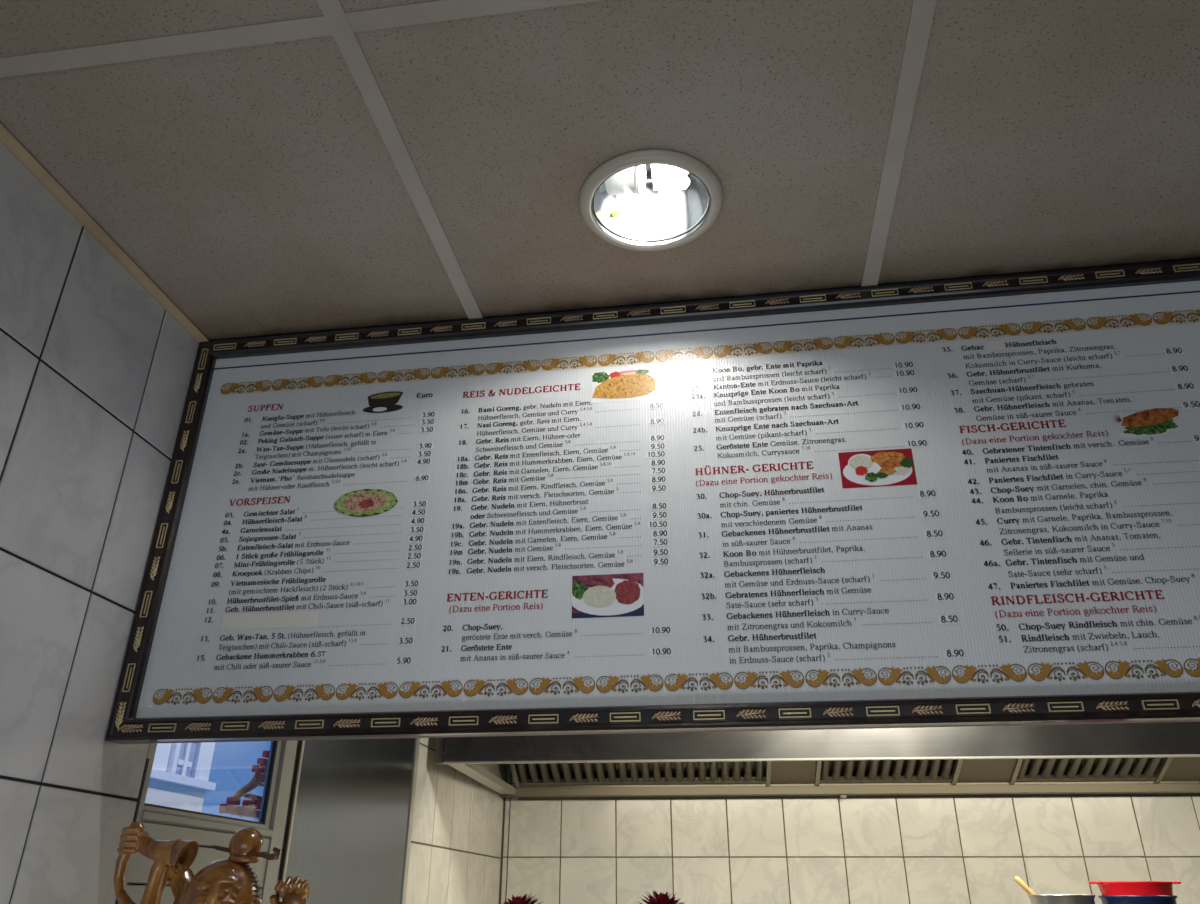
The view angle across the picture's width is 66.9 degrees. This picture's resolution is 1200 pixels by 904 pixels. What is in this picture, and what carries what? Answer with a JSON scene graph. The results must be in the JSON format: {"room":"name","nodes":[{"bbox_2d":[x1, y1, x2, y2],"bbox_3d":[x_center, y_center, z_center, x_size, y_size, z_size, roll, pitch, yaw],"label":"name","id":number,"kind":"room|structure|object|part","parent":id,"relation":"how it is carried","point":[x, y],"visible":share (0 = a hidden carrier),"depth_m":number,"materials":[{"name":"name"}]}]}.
{"room":"shop","nodes":[
{"label":"shop","id":0,"kind":"room"},
{"bbox_2d":[0,142,503,903],"bbox_3d":[-0.890,0.315,0.214,0.120,2.620,7.400,-4,-27,8],"label":"wall","id":1,"kind":"structure","parent":0,"point":[95,373],"depth_m":1.23,"materials":[{"name":"grey tile"}]},
{"bbox_2d":[0,123,208,342],"bbox_3d":[-0.851,-0.732,0.476,0.022,0.024,6.950,-4,-27,8],"label":"trim","id":2,"kind":"structure","parent":1,"relation":"attached to","point":[7,139],"depth_m":1.28,"materials":[{"name":"beige wood"}]},
{"bbox_2d":[115,758,148,903],"bbox_3d":[-0.678,1.212,0.971,0.012,1.690,0.004,-4,-27,8],"label":"trim","id":3,"kind":"structure","parent":1,"relation":"attached to","point":[147,759],"depth_m":1.32,"materials":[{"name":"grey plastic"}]},
{"bbox_2d":[279,738,414,903],"bbox_3d":[-0.551,1.276,1.843,0.003,2.352,0.664,-4,-27,8],"label":"refrigerator","id":4,"kind":"object","parent":1,"relation":"attached to","point":[347,835],"visible":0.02,"depth_m":2.02,"materials":[{"name":"silver metal"}]},
{"bbox_2d":[400,738,419,903],"bbox_3d":[-0.500,1.431,2.154,0.007,2.352,0.034,-4,-27,8],"label":"trim","id":5,"kind":"structure","parent":1,"relation":"attached to","point":[417,740],"depth_m":2.38,"materials":[{"name":"silver metal"}]},
{"bbox_2d":[0,0,1199,340],"bbox_3d":[1.213,-0.927,0.433,4.400,0.346,7.500,-4,-27,8],"label":"ceiling","id":6,"kind":"structure","parent":0,"point":[271,167],"depth_m":1.14,"materials":[{"name":"tile"}]},
{"bbox_2d":[579,149,722,250],"bbox_3d":[0.069,-0.374,1.253,0.195,0.096,0.195,-4,-27,8],"label":"recessed light","id":7,"kind":"object","parent":6,"relation":"in","point":[647,199],"visible":0.91,"depth_m":1.27,"materials":[{"name":"white painted metal"},{"name":"glass"},{"name":"polished reflector metal"}]},
{"bbox_2d":[605,165,645,195],"bbox_3d":[0.035,-0.378,1.260,0.056,0.051,0.049,-4,-27,8],"label":"socket","id":8,"kind":"object","parent":7,"relation":"attached to","point":[630,181],"depth_m":1.25,"materials":[{"name":"white"}]},
{"bbox_2d":[105,259,1199,743],"bbox_3d":[0.137,0.062,1.306,1.654,0.656,0.037,-4,-27,8],"label":"menu board","id":9,"kind":"object","parent":6,"relation":"hanging from","point":[964,502],"visible":1,"depth_m":1.29,"materials":[{"name":"white plastic"}]},
{"bbox_3d":[-0.668,0.108,1.404,0.030,0.656,0.019,-4,-27,8],"label":"frame rail","id":10,"kind":"part","parent":9,"relation":"part of","materials":[{"name":"brown wood"}]},
{"bbox_2d":[334,489,397,516],"bbox_3d":[-0.355,0.076,1.374,0.101,0.046,0.001,-4,-27,8],"label":"food picture","id":11,"kind":"object","parent":9,"relation":"attached to","point":[347,502],"depth_m":1.37,"materials":[{"name":"green paper"}]},
{"bbox_2d":[363,391,402,412],"bbox_3d":[-0.346,-0.080,1.451,0.067,0.038,0.001,-4,-27,8],"label":"food picture","id":12,"kind":"object","parent":9,"relation":"attached to","point":[373,401],"depth_m":1.45,"materials":[{"name":"black paper"}]},
{"bbox_2d":[572,573,643,617],"bbox_3d":[0.011,0.198,1.254,0.100,0.061,0.001,-4,-27,8],"label":"food picture","id":13,"kind":"object","parent":9,"relation":"attached to","point":[594,595],"depth_m":1.25,"materials":[{"name":"white"}]},
{"bbox_2d":[592,369,656,402],"bbox_3d":[0.037,-0.102,1.399,0.100,0.055,0.001,-4,-27,8],"label":"food picture","id":14,"kind":"object","parent":9,"relation":"attached to","point":[608,385],"depth_m":1.40,"materials":[{"name":"orange paper"}]},
{"bbox_3d":[0.134,0.338,1.159,1.654,0.030,0.019,-4,-27,8],"label":"frame rail","id":15,"kind":"part","parent":9,"relation":"part of","materials":[{"name":"brown wood"}]},
{"bbox_3d":[0.137,-0.222,1.437,1.654,0.030,0.019,-4,-27,8],"label":"frame rail","id":16,"kind":"part","parent":9,"relation":"part of","materials":[{"name":"brown wood"}]},
{"bbox_2d":[838,448,916,487],"bbox_3d":[0.391,0.023,1.279,0.101,0.056,0.001,-4,-27,8],"label":"food picture","id":17,"kind":"object","parent":9,"relation":"attached to","point":[857,467],"depth_m":1.28,"materials":[{"name":"red"}]},
{"bbox_2d":[1112,408,1178,437],"bbox_3d":[0.754,-0.041,1.251,0.089,0.043,0.001,-4,-27,8],"label":"food picture","id":18,"kind":"object","parent":9,"relation":"attached to","point":[1126,422],"depth_m":1.25,"materials":[{"name":"orange paper"}]},
{"bbox_2d":[499,764,1199,903],"bbox_3d":[1.690,1.698,2.975,4.300,2.620,0.100,-2,-27,5],"label":"wall","id":19,"kind":"structure","parent":0,"point":[830,850],"depth_m":3.17,"materials":[{"name":"beige tile"}]},
{"bbox_2d":[435,722,1199,799],"bbox_3d":[1.385,0.844,2.854,3.618,0.372,0.919,-2,-27,5],"label":"hood","id":20,"kind":"object","parent":19,"relation":"attached to","point":[1116,759],"visible":0.59,"depth_m":3.04,"materials":[{"name":"silver metal"}]},
{"bbox_3d":[0.650,0.916,3.006,0.153,0.284,0.567,-2,-27,5],"label":"blank plate","id":21,"kind":"part","parent":20,"relation":"part of","materials":[{"name":"grey metal"}]},
{"bbox_3d":[1.397,0.858,2.850,3.596,0.308,0.906,-2,-27,5],"label":"panel","id":22,"kind":"part","parent":20,"relation":"part of","materials":[{"name":"silver metal"}]},
{"bbox_3d":[1.294,0.891,2.950,0.178,0.284,0.567,-2,-27,5],"label":"blank plate","id":23,"kind":"part","parent":20,"relation":"part of","materials":[{"name":"grey metal"}]},
{"bbox_3d":[1.936,0.866,2.893,0.128,0.284,0.567,-2,-27,5],"label":"blank plate","id":24,"kind":"part","parent":20,"relation":"part of","materials":[{"name":"grey metal"}]},
{"bbox_3d":[1.204,1.380,-0.715,4.400,0.100,7.500,-4,-27,8],"label":"floor","id":25,"kind":"structure","parent":0,"visible":0},
{"bbox_3d":[0.520,1.322,0.634,2.300,1.200,0.600,-4,-27,8],"label":"countertop","id":26,"kind":"structure","parent":25,"relation":"on","visible":0},
{"bbox_2d":[114,822,309,903],"bbox_3d":[-0.400,0.469,0.974,0.128,0.122,0.059,-4,-27,8],"label":"statue","id":27,"kind":"object","parent":26,"relation":"on","point":[231,880],"visible":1,"depth_m":0.97,"materials":[{"name":"brown wood"}]},
{"bbox_3d":[0.000,0.775,1.082,0.130,0.175,0.130,-4,-27,8],"label":"vase","id":28,"kind":"object","parent":26,"relation":"on","visible":0},
{"bbox_2d":[504,892,543,903],"bbox_3d":[-0.080,0.664,1.157,0.116,0.185,0.067,7,-27,-14],"label":"chrysanthemum","id":29,"kind":"object","parent":28,"relation":"in","point":[518,900],"visible":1,"depth_m":1.18,"materials":[{"name":"red plant"}]},
{"bbox_2d":[638,890,684,903],"bbox_3d":[0.072,0.650,1.132,0.072,0.187,0.090,23,-34,-38],"label":"chrysanthemum","id":30,"kind":"object","parent":28,"relation":"in","point":[660,898],"visible":1,"depth_m":1.15,"materials":[{"name":"red plant"}]},
{"bbox_3d":[1.369,1.941,1.982,1.050,1.300,0.300,-4,-27,8],"label":"steel shelf","id":31,"kind":"object","parent":25,"relation":"on","visible":0},
{"bbox_2d":[1027,894,1094,903],"bbox_3d":[1.208,1.258,2.324,0.163,0.226,0.186,-4,-27,8],"label":"cooking pot","id":32,"kind":"object","parent":31,"relation":"on","point":[1034,898],"visible":1,"depth_m":2.32,"materials":[{"name":"silver metal"}]},
{"bbox_2d":[1014,876,1034,894],"bbox_3d":[1.170,1.194,2.376,0.141,0.150,0.028,3,-27,-6],"label":"wooden spoon","id":33,"kind":"object","parent":32,"relation":"in","point":[1018,880],"visible":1,"depth_m":2.40,"materials":[{"name":"brown wood"}]},
{"bbox_2d":[1098,895,1177,903],"bbox_3d":[1.395,1.253,2.309,0.182,0.224,0.182,-4,-27,8],"label":"plastic tub","id":34,"kind":"object","parent":31,"relation":"on","point":[1106,899],"visible":1,"depth_m":2.29,"materials":[{"name":"blue plastic"}]},
{"bbox_2d":[1088,881,1180,894],"bbox_3d":[1.395,1.160,2.355,0.181,0.082,0.182,19,-32,-32],"label":"sieve","id":35,"kind":"object","parent":34,"relation":"on","point":[1106,887],"visible":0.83,"depth_m":2.30,"materials":[{"name":"red plastic"}]},
{"bbox_3d":[1.298,1.132,2.385,0.025,0.006,0.065,-4,-27,8],"label":"handle","id":36,"kind":"part","parent":35,"relation":"part of","materials":[{"name":"red plastic"}]},
{"bbox_3d":[-0.658,-0.138,1.919,0.040,0.289,0.494,-4,-27,8],"label":"wall","id":37,"kind":"structure","parent":0,"visible":0},
{"bbox_2d":[118,740,299,903],"bbox_3d":[-0.665,1.037,1.337,0.054,2.330,0.493,-4,-27,8],"label":"door","id":38,"kind":"structure","parent":37,"relation":"in","point":[205,793],"depth_m":1.54,"materials":[{"name":"grey plastic"}]},
{"bbox_3d":[-0.661,0.316,1.661,0.006,0.660,0.393,-4,-27,8],"label":"glass pane","id":39,"kind":"part","parent":38,"relation":"part of","materials":[{"name":"white"}]},
{"bbox_3d":[-0.667,1.037,1.337,0.050,2.330,0.493,-4,-27,8],"label":"frame","id":40,"kind":"part","parent":38,"relation":"part of","materials":[{"name":"grey plastic"}]}
]}

